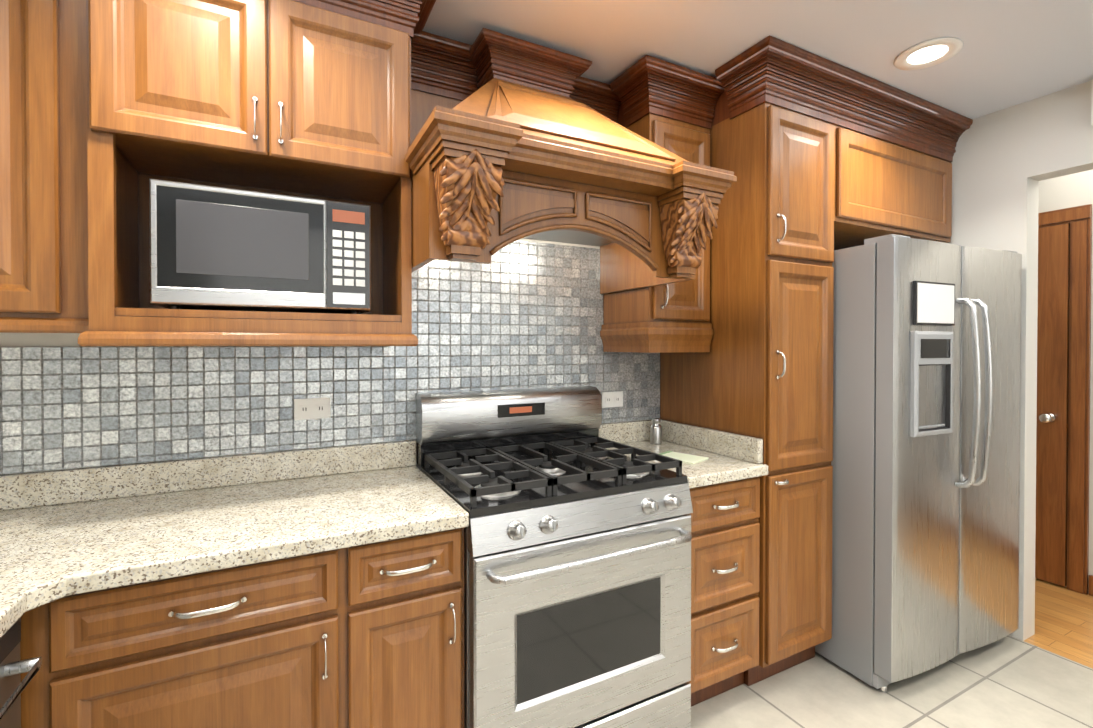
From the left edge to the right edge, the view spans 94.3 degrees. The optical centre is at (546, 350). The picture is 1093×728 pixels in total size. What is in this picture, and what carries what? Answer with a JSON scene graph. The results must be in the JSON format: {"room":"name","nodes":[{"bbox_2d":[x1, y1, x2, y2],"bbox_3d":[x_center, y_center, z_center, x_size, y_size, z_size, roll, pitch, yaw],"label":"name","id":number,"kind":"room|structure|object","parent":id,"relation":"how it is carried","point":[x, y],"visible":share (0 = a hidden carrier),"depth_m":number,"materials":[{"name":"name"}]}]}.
{"room":"kitchen","nodes":[
{"label":"kitchen","id":0,"kind":"room"},
{"bbox_2d":[0,238,651,474],"bbox_3d":[0.342,0.100,2.461,5.220,2.500,0.100,0,1,-28],"label":"wall","id":1,"kind":"structure","parent":0,"point":[38,339],"depth_m":1.49,"materials":[{"name":"white paint"}]},
{"bbox_2d":[0,0,135,327],"bbox_3d":[-1.487,-0.607,1.245,0.656,1.056,0.347,0,1,-28],"label":"upper cabinet","id":2,"kind":"object","parent":1,"relation":"attached to","point":[68,206],"depth_m":1.21,"materials":[{"name":"brown wood"}]},
{"bbox_2d":[72,0,412,211],"bbox_3d":[-0.839,-0.840,1.542,0.761,0.596,0.417,0,1,-28],"label":"upper cabinet","id":3,"kind":"object","parent":1,"relation":"attached to","point":[109,109],"depth_m":1.37,"materials":[{"name":"brown wood"}]},
{"bbox_2d":[149,179,370,313],"bbox_3d":[-0.843,-0.273,1.552,0.534,0.328,0.348,0,1,-28],"label":"microwave","id":4,"kind":"object","parent":3,"relation":"in","point":[219,248],"visible":0.96,"depth_m":1.39,"materials":[{"name":"silver metal"}]},
{"bbox_2d":[0,240,659,473],"bbox_3d":[-0.648,-0.061,1.879,2.724,0.807,0.010,0,1,-28],"label":"tile backsplash","id":5,"kind":"structure","parent":1,"relation":"attached to","point":[518,314],"depth_m":1.82,"materials":[{"name":"tile"}]},
{"bbox_2d":[294,398,330,419],"bbox_3d":[-0.822,0.204,1.781,0.116,0.072,0.007,0,1,-28],"label":"electrical outlet","id":6,"kind":"object","parent":5,"relation":"attached to","point":[315,408],"visible":1,"depth_m":1.78,"materials":[{"name":"white plastic"}]},
{"bbox_2d":[602,391,622,407],"bbox_3d":[0.310,0.229,2.372,0.116,0.072,0.007,0,1,-28],"label":"electrical outlet","id":7,"kind":"object","parent":5,"relation":"attached to","point":[612,399],"visible":1,"depth_m":2.37,"materials":[{"name":"white plastic"}]},
{"bbox_2d":[292,0,435,35],"bbox_3d":[-1.030,-1.045,1.289,1.511,0.181,0.290,0,1,-28],"label":"crown molding","id":8,"kind":"structure","parent":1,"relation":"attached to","point":[410,17],"depth_m":1.50,"materials":[{"name":"brown wood"}]},
{"bbox_2d":[405,28,736,293],"bbox_3d":[0.010,-0.689,1.787,1.022,0.870,0.748,0,1,-28],"label":"range hood","id":9,"kind":"object","parent":1,"relation":"attached to","point":[513,139],"visible":1,"depth_m":1.62,"materials":[{"name":"brown wood"}]},
{"bbox_2d":[600,55,724,352],"bbox_3d":[0.469,-0.561,2.222,0.423,1.137,0.426,0,1,-28],"label":"upper cabinet","id":10,"kind":"object","parent":1,"relation":"attached to","point":[668,106],"visible":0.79,"depth_m":2.11,"materials":[{"name":"brown wood"}]},
{"bbox_2d":[422,0,1092,118],"bbox_3d":[1.336,-1.182,0.543,5.220,0.100,4.400,0,1,-28],"label":"ceiling","id":11,"kind":"structure","parent":0,"point":[1010,53],"depth_m":1.83,"materials":[{"name":"white paint"}]},
{"bbox_2d":[893,37,962,69],"bbox_3d":[1.468,-1.141,1.954,0.216,0.008,0.216,0,1,-28],"label":"recessed light","id":12,"kind":"object","parent":11,"relation":"in","point":[928,53],"visible":1,"depth_m":1.95,"materials":[{"name":"white plastic"}]},
{"bbox_2d":[691,635,1092,727],"bbox_3d":[0.916,1.400,0.291,4.220,0.060,4.300,0,1,-28],"label":"floor","id":13,"kind":"structure","parent":0,"point":[1007,681],"depth_m":1.98,"materials":[{"name":"tile"}]},
{"bbox_2d":[0,617,41,727],"bbox_3d":[-1.122,0.933,0.596,0.648,0.867,0.610,0,1,-28],"label":"dishwasher","id":14,"kind":"object","parent":13,"relation":"on","point":[13,667],"visible":0.85,"depth_m":0.94,"materials":[{"name":"grey plastic"}]},
{"bbox_2d":[20,528,463,727],"bbox_3d":[-0.774,0.922,1.479,0.919,0.872,0.616,0,1,-28],"label":"base cabinet","id":15,"kind":"object","parent":13,"relation":"on","point":[371,635],"visible":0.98,"depth_m":1.18,"materials":[{"name":"brown wood"}]},
{"bbox_2d":[0,463,147,637],"bbox_3d":[-0.973,0.427,0.310,0.690,0.136,2.498,0,1,-28],"label":"countertop","id":16,"kind":"structure","parent":15,"relation":"on","point":[66,532],"depth_m":1.27,"materials":[{"name":"stone"}]},
{"bbox_2d":[76,440,468,593],"bbox_3d":[-0.736,0.416,1.466,0.860,0.136,0.668,0,1,-28],"label":"countertop","id":17,"kind":"structure","parent":15,"relation":"on","point":[173,518],"depth_m":1.40,"materials":[{"name":"stone"}]},
{"bbox_2d":[416,386,692,727],"bbox_3d":[0.018,0.760,1.816,0.792,1.189,0.728,0,1,-28],"label":"gas range","id":18,"kind":"object","parent":13,"relation":"on","point":[577,572],"visible":1,"depth_m":1.60,"materials":[{"name":"silver metal"}]},
{"bbox_2d":[688,477,759,706],"bbox_3d":[0.529,0.916,2.140,0.406,0.872,0.650,0,1,-28],"label":"base cabinet","id":19,"kind":"object","parent":13,"relation":"on","point":[725,541],"visible":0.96,"depth_m":1.89,"materials":[{"name":"brown wood"}]},
{"bbox_2d":[599,420,767,488],"bbox_3d":[0.526,0.410,2.139,0.406,0.136,0.643,0,1,-28],"label":"countertop","id":20,"kind":"structure","parent":19,"relation":"on","point":[732,457],"depth_m":2.12,"materials":[{"name":"stone"}]},
{"bbox_2d":[650,418,661,443],"bbox_3d":[0.515,0.375,2.379,0.056,0.119,0.056,0,1,-28],"label":"steel canister","id":21,"kind":"object","parent":20,"relation":"on","point":[656,432],"visible":1,"depth_m":2.36,"materials":[{"name":"silver metal"}]},
{"bbox_2d":[659,451,708,463],"bbox_3d":[0.545,0.434,2.063,0.180,0.008,0.130,1,1,44],"label":"pad","id":22,"kind":"object","parent":20,"relation":"on","point":[688,458],"visible":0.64,"depth_m":2.05,"materials":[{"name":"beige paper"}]},
{"bbox_2d":[660,103,843,685],"bbox_3d":[0.894,0.102,2.331,0.423,2.495,0.637,0,1,-28],"label":"tall cabinet","id":23,"kind":"object","parent":13,"relation":"on","point":[822,158],"depth_m":2.06,"materials":[{"name":"brown wood"}]},
{"bbox_2d":[713,35,972,161],"bbox_3d":[1.403,-1.055,2.293,1.480,0.182,0.260,0,1,-28],"label":"crown molding","id":24,"kind":"structure","parent":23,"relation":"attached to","point":[773,70],"depth_m":2.10,"materials":[{"name":"brown wood"}]},
{"bbox_2d":[815,234,1021,691],"bbox_3d":[1.589,0.448,2.468,0.920,1.801,0.934,0,1,-24],"label":"refrigerator","id":25,"kind":"object","parent":13,"relation":"on","point":[925,463],"visible":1,"depth_m":2.05,"materials":[{"name":"grey metal"}]},
{"bbox_2d":[949,80,1092,640],"bbox_3d":[2.817,0.110,1.328,0.120,2.500,4.200,0,1,-28],"label":"wall","id":26,"kind":"structure","parent":0,"point":[1006,161],"depth_m":2.37,"materials":[{"name":"white paint"}]},
{"bbox_2d":[844,127,951,248],"bbox_3d":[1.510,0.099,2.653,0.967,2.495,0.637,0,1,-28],"label":"upper cabinet","id":27,"kind":"object","parent":26,"relation":"attached to","point":[890,188],"depth_m":2.36,"materials":[{"name":"brown wood"}]},
{"bbox_2d":[1089,575,1092,595],"bbox_3d":[3.419,1.307,1.157,0.777,0.109,3.300,0,1,-28],"label":"baseboard","id":28,"kind":"structure","parent":26,"relation":"attached to","point":[1091,585],"depth_m":2.79,"materials":[{"name":"brown wood"}]},
{"bbox_2d":[1091,79,1092,125],"bbox_3d":[2.341,-1.036,2.039,0.052,0.190,0.200,0,1,-28],"label":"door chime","id":29,"kind":"object","parent":26,"relation":"attached to","point":[1092,103],"visible":0.86,"depth_m":2.11,"materials":[{"name":"white plastic"}]},
{"bbox_2d":[1024,578,1092,668],"bbox_3d":[3.230,1.389,1.499,1.000,0.060,4.300,0,1,-28],"label":"floor","id":30,"kind":"structure","parent":0,"point":[1063,621],"depth_m":2.52,"materials":[{"name":"brown wood"}]},
{"bbox_2d":[1038,170,1092,593],"bbox_3d":[3.606,0.106,1.740,0.100,2.500,4.200,0,1,-28],"label":"wall","id":31,"kind":"structure","parent":0,"point":[1068,191],"depth_m":2.82,"materials":[{"name":"white paint"}]},
{"bbox_2d":[1035,204,1091,594],"bbox_3d":[2.747,0.268,3.154,0.109,2.148,0.870,0,1,-28],"label":"oak door","id":32,"kind":"structure","parent":31,"relation":"in","point":[1063,392],"depth_m":2.87,"materials":[{"name":"brown wood"}]}
]}

